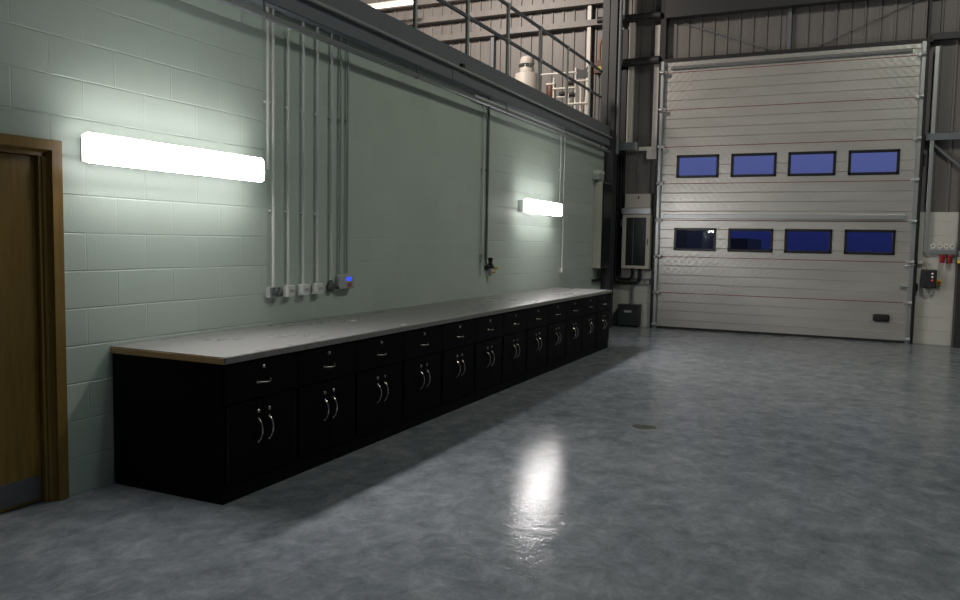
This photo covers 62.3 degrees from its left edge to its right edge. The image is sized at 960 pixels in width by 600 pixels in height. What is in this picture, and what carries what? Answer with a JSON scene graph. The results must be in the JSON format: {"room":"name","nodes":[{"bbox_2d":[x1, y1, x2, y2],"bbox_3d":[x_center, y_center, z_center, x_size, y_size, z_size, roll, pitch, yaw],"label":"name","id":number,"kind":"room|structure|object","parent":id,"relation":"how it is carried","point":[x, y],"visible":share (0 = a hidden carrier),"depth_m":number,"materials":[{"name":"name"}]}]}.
{"room":"industrial workshop","nodes":[
{"label":"industrial workshop","id":0,"kind":"room"},
{"bbox_2d":[0,0,603,496],"bbox_3d":[-3.815,-0.308,1.900,0.200,3.340,28.250,3,5,25],"label":"wall","id":1,"kind":"structure","parent":0,"point":[150,255],"depth_m":5.97,"materials":[{"name":"paint"}]},
{"bbox_2d":[0,133,68,512],"bbox_3d":[-2.716,0.157,4.253,0.178,2.105,0.976,3,5,25],"label":"door","id":2,"kind":"structure","parent":1,"relation":"in","point":[34,463],"depth_m":4.54,"materials":[{"name":"brown wood"}]},
{"bbox_2d":[80,132,263,181],"bbox_3d":[-1.998,-0.930,5.305,0.174,0.174,1.568,3,5,25],"label":"wall lamp","id":3,"kind":"object","parent":1,"relation":"attached to","point":[94,147],"visible":1,"depth_m":5.08,"materials":[{"name":"white plastic"}]},
{"bbox_2d":[263,6,269,168],"bbox_3d":[-1.644,-1.633,6.139,0.047,1.235,0.044,3,5,25],"label":"conduit pipe","id":4,"kind":"object","parent":1,"relation":"attached to","point":[267,101],"visible":1,"depth_m":6.13,"materials":[{"name":"white metal"}]},
{"bbox_2d":[266,286,282,297],"bbox_3d":[-1.628,-0.062,6.312,0.080,0.087,0.134,3,5,25],"label":"double socket","id":5,"kind":"object","parent":1,"relation":"attached to","point":[271,292],"visible":1,"depth_m":6.28,"materials":[{"name":"grey plastic"}]},
{"bbox_2d":[268,8,274,286],"bbox_3d":[-1.626,-1.178,6.224,0.052,2.155,0.044,3,5,25],"label":"conduit pipe","id":6,"kind":"object","parent":5,"relation":"on","point":[272,102],"visible":1,"depth_m":6.21,"materials":[{"name":"white metal"}]},
{"bbox_2d":[283,285,294,296],"bbox_3d":[-1.559,-0.075,6.486,0.058,0.092,0.092,3,5,25],"label":"outlet box","id":7,"kind":"object","parent":1,"relation":"attached to","point":[288,290],"visible":1,"depth_m":6.45,"materials":[{"name":"white plastic"}]},
{"bbox_2d":[284,29,290,284],"bbox_3d":[-1.528,-1.147,6.398,0.085,2.071,0.044,3,5,25],"label":"conduit pipe","id":8,"kind":"object","parent":7,"relation":"on","point":[287,106],"visible":0.88,"depth_m":6.40,"materials":[{"name":"white metal"}]},
{"bbox_2d":[298,284,308,294],"bbox_3d":[-1.478,-0.087,6.660,0.058,0.092,0.092,3,5,25],"label":"outlet box","id":9,"kind":"object","parent":1,"relation":"attached to","point":[303,289],"visible":1,"depth_m":6.62,"materials":[{"name":"white plastic"}]},
{"bbox_2d":[300,22,305,283],"bbox_3d":[-1.465,-1.202,6.581,0.041,2.155,0.044,3,5,25],"label":"conduit pipe","id":10,"kind":"object","parent":9,"relation":"on","point":[302,110],"visible":1,"depth_m":6.57,"materials":[{"name":"white metal"}]},
{"bbox_2d":[312,283,322,293],"bbox_3d":[-1.397,-0.098,6.832,0.058,0.092,0.092,3,5,25],"label":"outlet box","id":11,"kind":"object","parent":1,"relation":"attached to","point":[317,288],"visible":1,"depth_m":6.80,"materials":[{"name":"white plastic"}]},
{"bbox_2d":[314,27,318,282],"bbox_3d":[-1.385,-1.213,6.753,0.041,2.155,0.044,3,5,25],"label":"conduit pipe","id":12,"kind":"object","parent":11,"relation":"on","point":[316,113],"visible":1,"depth_m":6.74,"materials":[{"name":"white metal"}]},
{"bbox_2d":[328,33,333,279],"bbox_3d":[-1.299,-1.235,6.935,0.041,2.135,0.044,3,5,25],"label":"conduit pipe","id":13,"kind":"object","parent":1,"relation":"attached to","point":[330,117],"visible":1,"depth_m":6.93,"materials":[{"name":"white metal"}]},
{"bbox_2d":[326,280,338,290],"bbox_3d":[-1.300,-0.129,7.053,0.046,0.098,0.156,3,5,25],"label":"junction box","id":14,"kind":"object","parent":1,"relation":"attached to","point":[330,286],"visible":1,"depth_m":7.00,"materials":[{"name":"grey plastic"}]},
{"bbox_2d":[337,37,341,274],"bbox_3d":[-1.242,-1.268,7.056,0.040,2.085,0.044,3,5,25],"label":"conduit pipe","id":15,"kind":"object","parent":1,"relation":"attached to","point":[338,119],"visible":1,"depth_m":7.05,"materials":[{"name":"grey metal"}]},
{"bbox_2d":[336,275,354,288],"bbox_3d":[-1.219,-0.165,7.198,0.066,0.125,0.220,3,5,25],"label":"alarm keypad","id":16,"kind":"object","parent":1,"relation":"attached to","point":[343,281],"visible":1,"depth_m":7.15,"materials":[{"name":"grey plastic"}]},
{"bbox_2d":[344,40,349,273],"bbox_3d":[-1.196,-1.274,7.155,0.040,2.085,0.044,3,5,25],"label":"conduit pipe","id":17,"kind":"object","parent":1,"relation":"attached to","point":[347,121],"visible":1,"depth_m":7.15,"materials":[{"name":"grey metal"}]},
{"bbox_2d":[480,96,484,274],"bbox_3d":[0.033,-1.397,9.783,0.046,2.185,0.044,3,5,25],"label":"conduit pipe","id":18,"kind":"object","parent":1,"relation":"attached to","point":[482,169],"visible":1,"depth_m":9.78,"materials":[{"name":"white"}]},
{"bbox_2d":[485,98,489,259],"bbox_3d":[0.093,-1.500,9.903,0.046,1.995,0.044,3,5,25],"label":"conduit pipe","id":19,"kind":"object","parent":1,"relation":"attached to","point":[488,115],"visible":1,"depth_m":9.89,"materials":[{"name":"grey metal"}]},
{"bbox_2d":[484,257,498,275],"bbox_3d":[0.143,-0.424,10.054,0.110,0.230,0.226,3,5,25],"label":"air regulator","id":20,"kind":"object","parent":1,"relation":"attached to","point":[489,266],"visible":1,"depth_m":10.01,"materials":[{"name":"grey plastic"}]},
{"bbox_2d":[518,199,561,215],"bbox_3d":[0.876,-1.327,11.458,0.174,0.188,1.503,3,5,25],"label":"wall lamp","id":21,"kind":"object","parent":1,"relation":"attached to","point":[525,205],"visible":1,"depth_m":11.18,"materials":[{"name":"white plastic"}]},
{"bbox_2d":[474,94,606,148],"bbox_3d":[1.102,-2.581,11.920,0.072,0.036,5.600,3,5,25],"label":"conduit","id":22,"kind":"object","parent":1,"relation":"attached to","point":[474,94],"visible":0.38,"depth_m":11.08,"materials":[{"name":"white metal"}]},
{"bbox_2d":[559,135,561,203],"bbox_3d":[1.244,-2.007,12.334,0.041,1.170,0.044,3,5,25],"label":"conduit pipe","id":23,"kind":"object","parent":1,"relation":"attached to","point":[560,135],"visible":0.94,"depth_m":12.32,"materials":[{"name":"white metal"}]},
{"bbox_2d":[561,137,565,267],"bbox_3d":[1.312,-1.550,12.531,0.041,2.110,0.044,3,5,25],"label":"conduit pipe","id":24,"kind":"object","parent":1,"relation":"attached to","point":[563,170],"visible":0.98,"depth_m":12.52,"materials":[{"name":"white metal"}]},
{"bbox_2d":[591,271,603,281],"bbox_3d":[2.148,-0.429,14.403,0.090,0.190,0.560,3,5,25],"label":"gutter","id":25,"kind":"object","parent":1,"relation":"attached to","point":[592,280],"visible":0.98,"depth_m":14.28,"materials":[{"name":"black metal"}]},
{"bbox_2d":[592,170,604,180],"bbox_3d":[2.097,-2.204,14.045,0.130,0.160,0.320,3,5,25],"label":"meter box","id":26,"kind":"object","parent":1,"relation":"attached to","point":[598,175],"visible":1,"depth_m":13.95,"materials":[{"name":"grey plastic"}]},
{"bbox_2d":[592,182,611,280],"bbox_3d":[2.204,-1.226,14.334,0.170,1.749,0.544,3,5,25],"label":"upper cabinet","id":27,"kind":"object","parent":1,"relation":"attached to","point":[602,191],"visible":1,"depth_m":14.12,"materials":[{"name":"grey metal"}]},
{"bbox_2d":[0,325,959,599],"bbox_3d":[-1.290,1.552,1.368,23.400,0.200,29.600,3,5,25],"label":"floor","id":28,"kind":"structure","parent":0,"point":[654,463],"depth_m":4.74,"materials":[{"name":"concrete"}]},
{"bbox_2d":[112,352,297,504],"bbox_3d":[-1.736,0.748,5.111,0.946,0.834,0.679,3,5,25],"label":"base cabinet","id":29,"kind":"object","parent":28,"relation":"on","point":[219,434],"visible":1,"depth_m":4.83,"materials":[{"name":"black wood"}]},
{"bbox_2d":[110,287,611,364],"bbox_3d":[-0.160,0.088,8.471,0.930,0.042,8.192,3,5,25],"label":"countertop","id":30,"kind":"structure","parent":29,"relation":"on","point":[245,344],"depth_m":6.06,"materials":[{"name":"grey laminate"}]},
{"bbox_2d":[295,341,355,474],"bbox_3d":[-1.449,0.708,5.726,0.946,0.834,0.679,3,5,25],"label":"base cabinet","id":31,"kind":"object","parent":28,"relation":"on","point":[324,393],"visible":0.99,"depth_m":5.50,"materials":[{"name":"black wood"}]},
{"bbox_2d":[353,332,402,450],"bbox_3d":[-1.161,0.667,6.341,0.946,0.834,0.679,3,5,25],"label":"base cabinet","id":32,"kind":"object","parent":28,"relation":"on","point":[377,377],"visible":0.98,"depth_m":6.12,"materials":[{"name":"black wood"}]},
{"bbox_2d":[400,325,441,431],"bbox_3d":[-0.874,0.627,6.956,0.946,0.834,0.679,3,5,25],"label":"base cabinet","id":33,"kind":"object","parent":28,"relation":"on","point":[421,363],"visible":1,"depth_m":6.73,"materials":[{"name":"black wood"}]},
{"bbox_2d":[439,319,474,415],"bbox_3d":[-0.587,0.587,7.571,0.946,0.834,0.679,3,5,25],"label":"base cabinet","id":34,"kind":"object","parent":28,"relation":"on","point":[458,338],"visible":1,"depth_m":7.35,"materials":[{"name":"black wood"}]},
{"bbox_2d":[472,313,502,402],"bbox_3d":[-0.300,0.546,8.186,0.946,0.834,0.679,3,5,25],"label":"base cabinet","id":35,"kind":"object","parent":28,"relation":"on","point":[488,329],"visible":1,"depth_m":7.96,"materials":[{"name":"black wood"}]},
{"bbox_2d":[500,309,526,390],"bbox_3d":[-0.012,0.506,8.801,0.946,0.834,0.679,3,5,25],"label":"base cabinet","id":36,"kind":"object","parent":28,"relation":"on","point":[514,322],"visible":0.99,"depth_m":8.58,"materials":[{"name":"black wood"}]},
{"bbox_2d":[524,305,547,381],"bbox_3d":[0.275,0.466,9.416,0.946,0.834,0.679,3,5,25],"label":"base cabinet","id":37,"kind":"object","parent":28,"relation":"on","point":[537,317],"visible":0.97,"depth_m":9.19,"materials":[{"name":"black wood"}]},
{"bbox_2d":[545,301,566,372],"bbox_3d":[0.562,0.425,10.031,0.946,0.834,0.679,3,5,25],"label":"base cabinet","id":38,"kind":"object","parent":28,"relation":"on","point":[555,349],"visible":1,"depth_m":9.81,"materials":[{"name":"black wood"}]},
{"bbox_2d":[564,298,582,364],"bbox_3d":[0.850,0.385,10.646,0.946,0.834,0.679,3,5,25],"label":"base cabinet","id":39,"kind":"object","parent":28,"relation":"on","point":[574,308],"visible":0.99,"depth_m":10.43,"materials":[{"name":"black wood"}]},
{"bbox_2d":[580,296,596,358],"bbox_3d":[1.137,0.344,11.261,0.946,0.834,0.679,3,5,25],"label":"base cabinet","id":40,"kind":"object","parent":28,"relation":"on","point":[588,332],"visible":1,"depth_m":11.04,"materials":[{"name":"black wood"}]},
{"bbox_2d":[595,293,609,352],"bbox_3d":[1.424,0.304,11.876,0.946,0.834,0.679,3,5,25],"label":"base cabinet","id":41,"kind":"object","parent":28,"relation":"on","point":[603,301],"visible":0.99,"depth_m":11.65,"materials":[{"name":"black wood"}]},
{"bbox_2d":[600,0,618,327],"bbox_3d":[2.380,-3.771,14.549,0.270,8.600,0.265,3,5,25],"label":"column corner","id":42,"kind":"structure","parent":28,"relation":"on","point":[610,7],"depth_m":14.45,"materials":[{"name":"grey paint"}]},
{"bbox_2d":[615,0,622,153],"bbox_3d":[2.543,-5.354,14.294,0.068,5.400,0.068,3,5,25],"label":"pipe","id":43,"kind":"object","parent":42,"relation":"attached to","point":[620,1],"visible":1,"depth_m":14.37,"materials":[{"name":"grey metal"}]},
{"bbox_3d":[2.487,-2.856,14.813,0.230,0.180,0.205,3,5,25],"label":"tie","id":44,"kind":"object","parent":42,"relation":"attached to","visible":0},
{"bbox_2d":[619,142,638,150],"bbox_3d":[2.764,-2.845,14.731,0.340,0.140,0.120,3,5,25],"label":"tie","id":45,"kind":"object","parent":44,"relation":"attached to","point":[629,146],"visible":1,"depth_m":14.68,"materials":[{"name":"grey paint"}]},
{"bbox_2d":[617,303,641,327],"bbox_3d":[2.840,0.295,15.120,0.406,0.425,0.275,3,5,25],"label":"enclosure","id":46,"kind":"object","parent":28,"relation":"on","point":[628,314],"visible":1,"depth_m":15.01,"materials":[{"name":"black plastic"}]},
{"bbox_2d":[631,284,633,303],"bbox_3d":[2.901,-0.110,15.145,0.039,0.390,0.039,3,5,25],"label":"riser pipe","id":47,"kind":"object","parent":46,"relation":"on","point":[631,284],"visible":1,"depth_m":15.13,"materials":[{"name":"grey metal"}]},
{"bbox_2d":[913,212,958,345],"bbox_3d":[11.277,-0.159,11.418,8.830,2.180,0.200,3,5,25],"label":"wall pier","id":48,"kind":"object","parent":28,"relation":"on","point":[933,314],"visible":0.6,"depth_m":13.05,"materials":[{"name":"white paint"}]},
{"bbox_2d":[920,269,936,294],"bbox_3d":[7.362,-0.291,13.038,0.220,0.418,0.158,3,5,25],"label":"controller","id":49,"kind":"object","parent":48,"relation":"attached to","point":[928,276],"visible":1,"depth_m":12.98,"materials":[{"name":"black plastic"}]},
{"bbox_2d":[923,46,956,253],"bbox_3d":[7.548,-2.417,12.865,0.470,3.345,0.063,3,5,25],"label":"cable trunking","id":50,"kind":"object","parent":48,"relation":"attached to","point":[926,250],"visible":1,"depth_m":12.93,"materials":[{"name":"silver metal"}]},
{"bbox_2d":[939,255,944,262],"bbox_3d":[7.534,-0.671,12.948,0.084,0.130,0.113,3,5,25],"label":"socket","id":51,"kind":"object","parent":48,"relation":"attached to","point":[941,257],"visible":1,"depth_m":12.92,"materials":[{"name":"red plastic"}]},
{"bbox_2d":[947,255,952,262],"bbox_3d":[7.631,-0.666,12.903,0.084,0.130,0.113,3,5,25],"label":"socket","id":52,"kind":"object","parent":48,"relation":"attached to","point":[949,257],"visible":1,"depth_m":12.87,"materials":[{"name":"red plastic"}]},
{"bbox_2d":[612,268,650,326],"bbox_3d":[-1.115,-0.279,17.198,9.840,1.120,0.200,3,5,25],"label":"wall","id":53,"kind":"structure","parent":0,"point":[621,292],"depth_m":15.18,"materials":[{"name":"grey paint"}]},
{"bbox_2d":[613,278,650,284],"bbox_3d":[2.899,-0.358,15.185,0.760,0.120,0.039,3,5,25],"label":"pipes","id":54,"kind":"object","parent":53,"relation":"attached to","point":[634,279],"visible":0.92,"depth_m":15.11,"materials":[{"name":"black metal"}]},
{"bbox_2d":[621,208,652,268],"bbox_3d":[2.963,-1.167,15.039,0.562,1.135,0.295,3,5,25],"label":"upper cabinet","id":55,"kind":"object","parent":53,"relation":"attached to","point":[636,229],"depth_m":14.91,"materials":[{"name":"grey metal"}]},
{"bbox_2d":[617,158,632,279],"bbox_3d":[2.784,-1.536,15.090,0.325,2.322,0.044,4,5,31],"label":"cable","id":56,"kind":"object","parent":55,"relation":"attached to","point":[621,159],"visible":1,"depth_m":15.14,"materials":[{"name":"black plastic"}]},
{"bbox_2d":[614,158,640,283],"bbox_3d":[2.822,-1.497,15.075,0.527,2.396,0.052,3,5,28],"label":"cable","id":57,"kind":"object","parent":55,"relation":"attached to","point":[618,159],"visible":1,"depth_m":15.15,"materials":[{"name":"black plastic"}]},
{"bbox_2d":[625,194,651,207],"bbox_3d":[3.005,-1.873,15.040,0.480,0.265,0.172,3,5,25],"label":"box","id":58,"kind":"object","parent":55,"relation":"on","point":[631,200],"visible":0.91,"depth_m":14.96,"materials":[{"name":"white metal"}]},
{"bbox_2d":[649,165,655,326],"bbox_3d":[3.297,-1.005,15.007,0.060,3.050,0.130,3,5,25],"label":"door frame","id":59,"kind":"structure","parent":53,"relation":"attached to","point":[655,165],"depth_m":14.95,"materials":[{"name":"grey paint"}]},
{"bbox_2d":[360,0,959,265],"bbox_3d":[4.930,-4.255,14.129,23.000,7.480,0.072,3,5,25],"label":"wall","id":60,"kind":"structure","parent":0,"point":[812,26],"depth_m":14.39,"materials":[{"name":"grey metal"}]},
{"bbox_2d":[378,0,474,11],"bbox_3d":[-1.496,-6.285,16.877,8.850,0.130,0.150,3,5,25],"label":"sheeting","id":61,"kind":"object","parent":60,"relation":"attached to","point":[421,3],"visible":0.22,"depth_m":16.70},
{"bbox_2d":[400,0,602,25],"bbox_3d":[-1.503,-5.906,16.905,8.850,0.130,0.150,3,5,25],"label":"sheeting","id":62,"kind":"object","parent":60,"relation":"attached to","point":[570,4],"visible":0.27,"depth_m":15.90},
{"bbox_2d":[431,19,602,41],"bbox_3d":[-1.510,-5.507,16.934,8.850,0.130,0.150,3,5,25],"label":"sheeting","id":63,"kind":"object","parent":60,"relation":"attached to","point":[593,22],"depth_m":15.77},
{"bbox_2d":[616,29,628,275],"bbox_3d":[2.672,-2.785,15.190,0.215,4.650,0.095,3,5,25],"label":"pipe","id":64,"kind":"structure","parent":60,"relation":"attached to","point":[625,32],"depth_m":15.07,"materials":[{"name":"black metal"}]},
{"bbox_2d":[597,12,660,22],"bbox_3d":[2.785,-5.281,14.860,1.202,0.136,0.116,3,5,25],"label":"tie","id":65,"kind":"object","parent":60,"relation":"attached to","point":[652,15],"visible":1,"depth_m":14.73,"materials":[{"name":"grey paint"}]},
{"bbox_2d":[646,150,656,158],"bbox_3d":[3.233,-2.732,14.942,0.185,0.160,0.085,3,5,25],"label":"junction box","id":66,"kind":"object","parent":60,"relation":"attached to","point":[651,154],"visible":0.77,"depth_m":14.90,"materials":[{"name":"white"}]},
{"bbox_2d":[638,147,650,150],"bbox_3d":[3.060,-2.855,15.012,0.380,0.070,0.080,3,5,25],"label":"beam post foot","id":67,"kind":"structure","parent":66,"relation":"on","point":[640,148],"depth_m":14.96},
{"bbox_2d":[626,22,635,142],"bbox_3d":[2.857,-4.023,15.025,0.110,2.390,0.090,3,5,25],"label":"post","id":68,"kind":"object","parent":67,"relation":"on","point":[632,28],"visible":0.8,"depth_m":14.98,"materials":[{"name":"white"}]},
{"bbox_2d":[621,56,659,67],"bbox_3d":[2.770,-4.453,14.921,1.202,0.165,0.145,3,5,25],"label":"tie","id":69,"kind":"object","parent":68,"relation":"attached to","point":[652,60],"visible":0.74,"depth_m":14.76,"materials":[{"name":"grey paint"}]},
{"bbox_2d":[651,25,660,149],"bbox_3d":[3.293,-3.950,14.826,0.095,2.290,0.090,3,5,25],"label":"post","id":70,"kind":"object","parent":66,"relation":"on","point":[657,27],"depth_m":14.79,"materials":[{"name":"white"}]},
{"bbox_2d":[665,0,869,20],"bbox_3d":[9.371,-5.148,11.825,13.100,0.600,0.200,3,5,25],"label":"beam","id":71,"kind":"structure","parent":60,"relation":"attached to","point":[675,9],"depth_m":14.07,"materials":[{"name":"grey metal"}]},
{"bbox_2d":[684,23,771,49],"bbox_3d":[4.436,-4.735,14.257,1.556,0.617,0.018,3,5,25],"label":"brace","id":72,"kind":"structure","parent":71,"relation":"attached to","point":[684,23],"depth_m":14.25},
{"bbox_2d":[818,0,918,45],"bbox_3d":[6.543,-4.655,13.278,1.607,0.677,0.018,3,5,25],"label":"brace","id":73,"kind":"structure","parent":71,"relation":"attached to","point":[916,0],"depth_m":13.29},
{"bbox_2d":[651,41,928,343],"bbox_3d":[5.243,-1.830,13.922,4.338,4.925,0.190,3,5,25],"label":"door","id":74,"kind":"structure","parent":60,"relation":"in","point":[841,103],"depth_m":13.87,"materials":[{"name":"paint"}]},
{"bbox_2d":[660,0,933,343],"bbox_3d":[5.345,-3.668,13.875,4.420,8.600,0.190,3,5,25],"label":"door frame","id":75,"kind":"structure","parent":60,"relation":"attached to","point":[931,40],"depth_m":13.55,"materials":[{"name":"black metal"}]},
{"bbox_2d":[787,8,791,48],"bbox_3d":[5.383,-4.710,13.816,0.060,0.750,0.060,3,5,25],"label":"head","id":76,"kind":"structure","parent":75,"relation":"on","point":[789,9],"depth_m":13.79},
{"bbox_2d":[923,153,925,165],"bbox_3d":[7.267,-2.293,12.984,0.027,0.200,0.099,3,5,25],"label":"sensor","id":77,"kind":"object","parent":60,"relation":"attached to","point":[924,158],"visible":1,"depth_m":12.94,"materials":[{"name":"black plastic"}]},
{"bbox_2d":[925,132,959,140],"bbox_3d":[7.538,-2.647,12.890,0.540,0.110,0.140,3,5,25],"label":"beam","id":78,"kind":"structure","parent":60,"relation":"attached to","point":[930,136],"depth_m":12.85,"materials":[{"name":"grey metal"}]},
{"bbox_2d":[928,141,959,167],"bbox_3d":[7.569,-2.374,12.927,0.523,0.477,0.048,3,5,25],"label":"brace","id":79,"kind":"object","parent":78,"relation":"attached to","point":[940,150],"visible":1,"depth_m":12.90,"materials":[{"name":"grey paint"}]},
{"bbox_2d":[931,31,959,40],"bbox_3d":[9.053,-4.171,12.094,3.810,0.100,0.120,3,5,25],"label":"beam","id":80,"kind":"structure","parent":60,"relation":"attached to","point":[946,35],"depth_m":12.76,"materials":[{"name":"grey metal"}]},
{"bbox_2d":[951,207,959,347],"bbox_3d":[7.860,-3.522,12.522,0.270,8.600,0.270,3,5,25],"label":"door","id":81,"kind":"structure","parent":60,"relation":"in","point":[955,338],"depth_m":12.73,"materials":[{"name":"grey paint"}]},
{"bbox_3d":[-1.153,-7.220,0.673,23.400,0.200,29.500,3,5,25],"label":"ceiling","id":82,"kind":"structure","parent":0,"visible":0},
{"bbox_2d":[368,0,412,8],"bbox_3d":[-1.801,-7.138,16.184,1.100,2.277,0.080,3,5,25],"label":"light","id":83,"kind":"object","parent":82,"relation":"hanging from","point":[376,5],"visible":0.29,"depth_m":16.23,"materials":[{"name":"white plastic"}]},
{"bbox_3d":[-7.601,-2.335,3.978,9.000,0.260,29.050,3,5,25],"label":"floor","id":84,"kind":"structure","parent":0,"visible":0},
{"bbox_2d":[249,0,611,145],"bbox_3d":[-1.938,-2.373,5.282,0.165,0.355,20.200,3,5,25],"label":"steel beam","id":85,"kind":"structure","parent":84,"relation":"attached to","point":[358,22],"depth_m":8.24,"materials":[{"name":"grey metal"}]},
{"bbox_2d":[217,0,610,152],"bbox_3d":[-1.069,-2.237,7.069,0.068,0.146,16.150,3,5,25],"label":"pipe","id":86,"kind":"object","parent":85,"relation":"attached to","point":[263,15],"visible":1,"depth_m":7.32,"materials":[{"name":"grey metal"}]},
{"bbox_2d":[413,0,602,115],"bbox_3d":[0.064,-3.262,9.624,0.070,1.030,9.850,3,5,25],"label":"guard rail","id":87,"kind":"object","parent":85,"relation":"attached to","point":[468,18],"visible":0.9,"depth_m":10.72,"materials":[{"name":"grey metal"}]},
{"bbox_2d":[490,36,495,67],"bbox_3d":[0.249,-4.294,16.225,0.070,2.120,0.090,3,5,25],"label":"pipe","id":88,"kind":"object","parent":84,"relation":"on","point":[493,38],"visible":0.36,"depth_m":16.14,"materials":[{"name":"white metal"}]},
{"bbox_2d":[515,56,537,88],"bbox_3d":[0.846,-3.744,14.396,0.430,1.315,0.430,3,5,25],"label":"water tank","id":89,"kind":"object","parent":84,"relation":"on","point":[526,75],"visible":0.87,"depth_m":14.23,"materials":[{"name":"grey plastic"}]},
{"bbox_2d":[546,83,555,96],"bbox_3d":[1.276,-3.497,14.377,0.180,0.840,0.177,3,5,25],"label":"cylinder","id":90,"kind":"object","parent":84,"relation":"on","point":[549,87],"visible":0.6,"depth_m":14.28,"materials":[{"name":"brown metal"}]},
{"bbox_2d":[541,65,588,114],"bbox_3d":[1.493,-3.592,14.083,0.932,1.080,0.092,3,5,25],"label":"pipes","id":91,"kind":"object","parent":84,"relation":"on","point":[578,73],"visible":0.73,"depth_m":13.98,"materials":[{"name":"white metal"}]},
{"bbox_2d":[585,5,592,96],"bbox_3d":[2.103,-4.586,15.335,0.070,2.900,0.100,3,5,25],"label":"post","id":92,"kind":"object","parent":84,"relation":"on","point":[590,7],"depth_m":15.27,"materials":[{"name":"white metal"}]},
{"bbox_2d":[594,39,601,120],"bbox_3d":[2.283,-4.814,15.067,0.180,3.400,0.205,3,5,25],"label":"gas pipe","id":93,"kind":"object","parent":84,"relation":"on","point":[598,63],"visible":0.52,"depth_m":15.09,"materials":[{"name":"metal"}]},
{"label":"outside","id":94,"kind":"structure","parent":0,"visible":0},
{"bbox_3d":[35.658,-3.154,74.575,130.000,0.200,134.600,3,5,25],"label":"ground","id":95,"kind":"structure","parent":94,"visible":0},
{"bbox_2d":[677,230,769,249],"bbox_3d":[32.905,-3.669,50.729,55.000,4.250,40.000,3,5,25],"label":"building","id":96,"kind":"structure","parent":95,"relation":"on","point":[685,238],"depth_m":44.05,"materials":[{"name":"grey"}]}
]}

